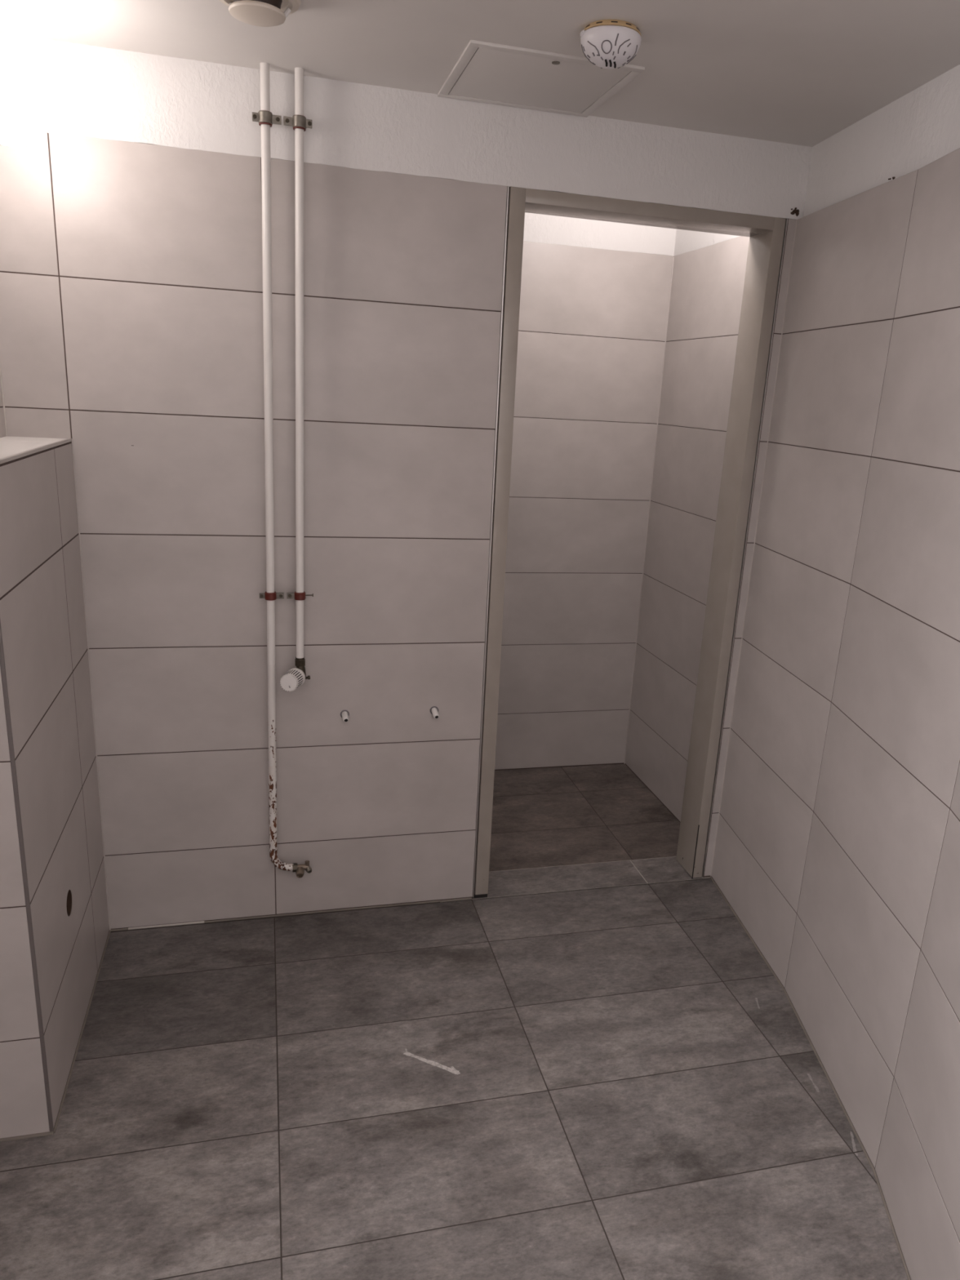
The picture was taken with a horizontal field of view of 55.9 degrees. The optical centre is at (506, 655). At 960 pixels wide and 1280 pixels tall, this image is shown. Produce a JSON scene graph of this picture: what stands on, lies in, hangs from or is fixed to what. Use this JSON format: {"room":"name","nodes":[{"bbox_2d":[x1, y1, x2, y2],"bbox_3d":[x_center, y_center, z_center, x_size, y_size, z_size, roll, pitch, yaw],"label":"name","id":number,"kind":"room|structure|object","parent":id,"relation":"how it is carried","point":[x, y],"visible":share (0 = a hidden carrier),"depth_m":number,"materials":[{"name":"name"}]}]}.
{"room":"bathroom","nodes":[
{"label":"bathroom","id":0,"kind":"room"},
{"bbox_2d":[0,377,6,437],"bbox_3d":[-0.841,0.232,0.554,0.162,2.221,3.606,-1,17,-15],"label":"wall","id":1,"kind":"structure","parent":0,"point":[2,429],"depth_m":2.13,"materials":[{"name":"grey tile"}]},
{"bbox_2d":[0,45,53,146],"bbox_3d":[-0.985,-1.073,1.732,0.210,0.166,0.166,-1,17,-15],"label":"globe lamp","id":2,"kind":"object","parent":1,"relation":"attached to","point":[26,103],"visible":1,"depth_m":1.70,"materials":[{"name":"white glass"}]},
{"bbox_2d":[0,32,812,929],"bbox_3d":[-0.210,-0.313,2.557,2.500,2.221,0.124,-1,17,-15],"label":"wall","id":3,"kind":"structure","parent":0,"point":[131,331],"depth_m":2.34,"materials":[{"name":"grey tile"}]},
{"bbox_2d":[0,360,7,435],"bbox_3d":[-1.179,-0.846,2.073,0.005,0.667,0.005,-1,17,-15],"label":"trim","id":4,"kind":"structure","parent":3,"relation":"attached to","point":[0,360],"depth_m":2.14,"materials":[{"name":"plastic"}]},
{"bbox_2d":[53,929,111,1133],"bbox_3d":[-1.039,0.891,2.235,0.006,0.006,0.748,-1,17,-15],"label":"trim","id":5,"kind":"structure","parent":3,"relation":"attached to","point":[108,935],"depth_m":2.15,"materials":[{"name":"grey plastic"}]},
{"bbox_2d":[71,438,111,929],"bbox_3d":[-1.096,0.129,2.392,0.004,1.370,0.004,-1,17,-15],"label":"trim","id":6,"kind":"structure","parent":3,"relation":"attached to","point":[72,438],"depth_m":2.37,"materials":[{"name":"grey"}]},
{"bbox_2d":[110,928,128,931],"bbox_3d":[-1.109,0.784,2.588,0.049,0.006,0.006,-1,17,-15],"label":"trim","id":7,"kind":"structure","parent":3,"relation":"attached to","point":[121,929],"depth_m":2.59,"materials":[{"name":"grey plastic"}]},
{"bbox_2d":[128,920,204,929],"bbox_3d":[-0.985,0.781,2.621,0.207,0.007,0.007,-1,17,-15],"label":"trim","id":8,"kind":"structure","parent":3,"relation":"attached to","point":[200,922],"depth_m":2.62,"materials":[{"name":"plastic"}]},
{"bbox_2d":[252,110,281,127],"bbox_3d":[-0.554,-1.237,2.092,0.065,0.027,0.065,-1,17,-15],"label":"clamp","id":9,"kind":"object","parent":3,"relation":"attached to","point":[262,117],"visible":0.99,"depth_m":2.07,"materials":[{"name":"metal"}]},
{"bbox_2d":[259,591,284,600],"bbox_3d":[-0.624,-0.163,2.401,0.063,0.020,0.064,-1,17,-15],"label":"clamp","id":10,"kind":"object","parent":3,"relation":"attached to","point":[268,596],"visible":0.98,"depth_m":2.38,"materials":[{"name":"red metal"}]},
{"bbox_2d":[260,62,293,871],"bbox_3d":[-0.594,-0.361,2.330,0.068,2.054,0.021,-1,17,-15],"label":"pipe","id":11,"kind":"object","parent":3,"relation":"attached to","point":[264,67],"visible":0.97,"depth_m":2.27,"materials":[{"name":"beige paint"}]},
{"bbox_2d":[292,860,311,878],"bbox_3d":[-0.591,0.618,2.619,0.056,0.037,0.044,-1,17,-15],"label":"valve","id":12,"kind":"object","parent":11,"relation":"attached to","point":[300,869],"visible":1,"depth_m":2.62,"materials":[{"name":"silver metal"}]},
{"bbox_2d":[283,115,311,131],"bbox_3d":[-0.487,-1.238,2.109,0.064,0.027,0.065,-1,17,-15],"label":"clamp","id":13,"kind":"object","parent":3,"relation":"attached to","point":[300,122],"visible":0.99,"depth_m":2.08,"materials":[{"name":"metal"}]},
{"bbox_2d":[294,66,303,658],"bbox_3d":[-0.516,-0.670,2.257,0.032,1.412,0.021,-1,17,-15],"label":"pipe","id":14,"kind":"object","parent":3,"relation":"attached to","point":[299,72],"visible":0.88,"depth_m":2.22,"materials":[{"name":"beige paint"}]},
{"bbox_2d":[280,657,310,691],"bbox_3d":[-0.569,0.046,2.448,0.057,0.080,0.123,7,16,12],"label":"radiator valve","id":15,"kind":"object","parent":14,"relation":"attached to","point":[295,677],"visible":1,"depth_m":2.41,"materials":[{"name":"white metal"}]},
{"bbox_2d":[286,591,313,600],"bbox_3d":[-0.556,-0.162,2.410,0.066,0.020,0.061,16,21,38],"label":"clamp","id":16,"kind":"object","parent":3,"relation":"attached to","point":[297,596],"visible":0.98,"depth_m":2.39,"materials":[{"name":"red metal"}]},
{"bbox_2d":[204,897,471,923],"bbox_3d":[-0.498,0.772,2.749,0.800,0.006,0.006,-1,17,-15],"label":"trim","id":17,"kind":"structure","parent":3,"relation":"attached to","point":[434,901],"depth_m":2.74,"materials":[{"name":"grey plastic"}]},
{"bbox_2d":[340,710,349,722],"bbox_3d":[-0.459,0.170,2.567,0.026,0.028,0.042,-1,17,-15],"label":"pipe fitting","id":18,"kind":"object","parent":3,"relation":"attached to","point":[344,714],"depth_m":2.56,"materials":[{"name":"grey plastic"}]},
{"bbox_2d":[430,706,439,719],"bbox_3d":[-0.209,0.164,2.633,0.026,0.030,0.042,-1,17,-15],"label":"pipe fitting","id":19,"kind":"object","parent":3,"relation":"attached to","point":[433,710],"depth_m":2.63,"materials":[{"name":"grey plastic"}]},
{"bbox_2d":[472,186,509,897],"bbox_3d":[-0.051,-0.214,2.574,0.004,2.032,0.010,-1,17,-15],"label":"trim","id":20,"kind":"structure","parent":3,"relation":"attached to","point":[508,187],"depth_m":2.52,"materials":[{"name":"silver metal"}]},
{"bbox_2d":[474,186,786,897],"bbox_3d":[0.318,-0.237,2.729,0.785,2.036,0.131,-1,17,-15],"label":"door frame","id":21,"kind":"structure","parent":3,"relation":"in","point":[766,233],"depth_m":2.64,"materials":[{"name":"grey paint"}]},
{"bbox_2d":[0,763,907,1279],"bbox_3d":[0.064,1.193,1.626,2.500,0.120,4.800,-1,17,-15],"label":"floor","id":22,"kind":"structure","parent":0,"point":[616,1082],"depth_m":2.04,"materials":[{"name":"grey tile"}]},
{"bbox_2d":[0,435,109,1138],"bbox_3d":[-1.072,0.235,2.027,0.144,1.371,0.751,-1,17,-15],"label":"wall ledge","id":23,"kind":"object","parent":22,"relation":"on","point":[51,842],"visible":1,"depth_m":1.87,"materials":[{"name":"grey tile"}]},
{"bbox_2d":[0,1131,53,1142],"bbox_3d":[-1.016,0.997,1.869,0.143,0.008,0.008,-1,17,-15],"label":"trim","id":24,"kind":"structure","parent":23,"relation":"attached to","point":[48,1133],"depth_m":1.87,"materials":[{"name":"grey plastic"}]},
{"bbox_2d":[0,0,959,146],"bbox_3d":[0.322,-0.911,0.524,2.480,0.120,3.818,-1,17,-15],"label":"ceiling","id":25,"kind":"structure","parent":0,"point":[803,73],"depth_m":1.84,"materials":[{"name":"white paint"}]},
{"bbox_2d":[218,0,301,26],"bbox_3d":[-0.463,-1.205,1.680,0.159,0.044,0.159,-1,17,-15],"label":"ceiling vent","id":26,"kind":"object","parent":25,"relation":"in","point":[261,13],"visible":1,"depth_m":1.67,"materials":[{"name":"beige plastic"}]},
{"bbox_2d":[437,40,644,117],"bbox_3d":[0.065,-1.305,2.060,0.382,0.008,0.377,-1,17,-15],"label":"access hatch","id":27,"kind":"object","parent":25,"relation":"attached to","point":[488,73],"visible":1,"depth_m":2.03,"materials":[{"name":"white"}]},
{"bbox_2d":[580,19,641,68],"bbox_3d":[0.201,-1.179,1.758,0.119,0.066,0.117,-1,17,-15],"label":"smoke detector","id":28,"kind":"object","parent":25,"relation":"attached to","point":[606,43],"visible":1,"depth_m":1.72,"materials":[{"name":"plastic"}]},
{"bbox_2d":[494,212,676,770],"bbox_3d":[-0.132,-0.708,3.505,1.750,2.460,0.121,-1,17,-15],"label":"wall","id":29,"kind":"structure","parent":0,"point":[594,296],"depth_m":3.56,"materials":[{"name":"grey tile"}]},
{"bbox_2d":[623,257,674,764],"bbox_3d":[0.574,-0.513,3.690,0.005,2.060,0.005,-1,17,-15],"label":"trim","id":30,"kind":"structure","parent":29,"relation":"attached to","point":[673,257],"depth_m":3.65,"materials":[{"name":"grey tile"}]},
{"bbox_2d":[624,229,749,822],"bbox_3d":[0.747,-0.588,3.261,0.121,2.460,0.859,-1,17,-15],"label":"wall","id":31,"kind":"structure","parent":0,"point":[708,271],"depth_m":3.37,"materials":[{"name":"grey tile"}]},
{"bbox_2d":[711,64,959,1279],"bbox_3d":[0.803,0.188,1.024,0.384,2.221,3.684,3,16,-1],"label":"wall","id":32,"kind":"structure","parent":0,"point":[837,851],"depth_m":2.05,"materials":[{"name":"grey tile"}]},
{"bbox_2d":[702,218,787,876],"bbox_3d":[0.717,-0.230,2.776,0.004,2.032,0.010,-1,17,-15],"label":"trim","id":33,"kind":"structure","parent":32,"relation":"attached to","point":[786,220],"depth_m":2.73,"materials":[{"name":"silver metal"}]},
{"bbox_2d":[710,219,797,875],"bbox_3d":[0.747,-0.228,2.780,0.003,2.037,0.003,-1,17,-15],"label":"trim","id":34,"kind":"structure","parent":32,"relation":"attached to","point":[797,220],"depth_m":2.74,"materials":[{"name":"plastic"}]},
{"bbox_2d":[710,875,911,1279],"bbox_3d":[0.700,1.081,1.916,0.159,0.006,2.384,4,16,2],"label":"trim","id":35,"kind":"structure","parent":32,"relation":"attached to","point":[711,877],"depth_m":2.10,"materials":[{"name":"grey plastic"}]}
]}

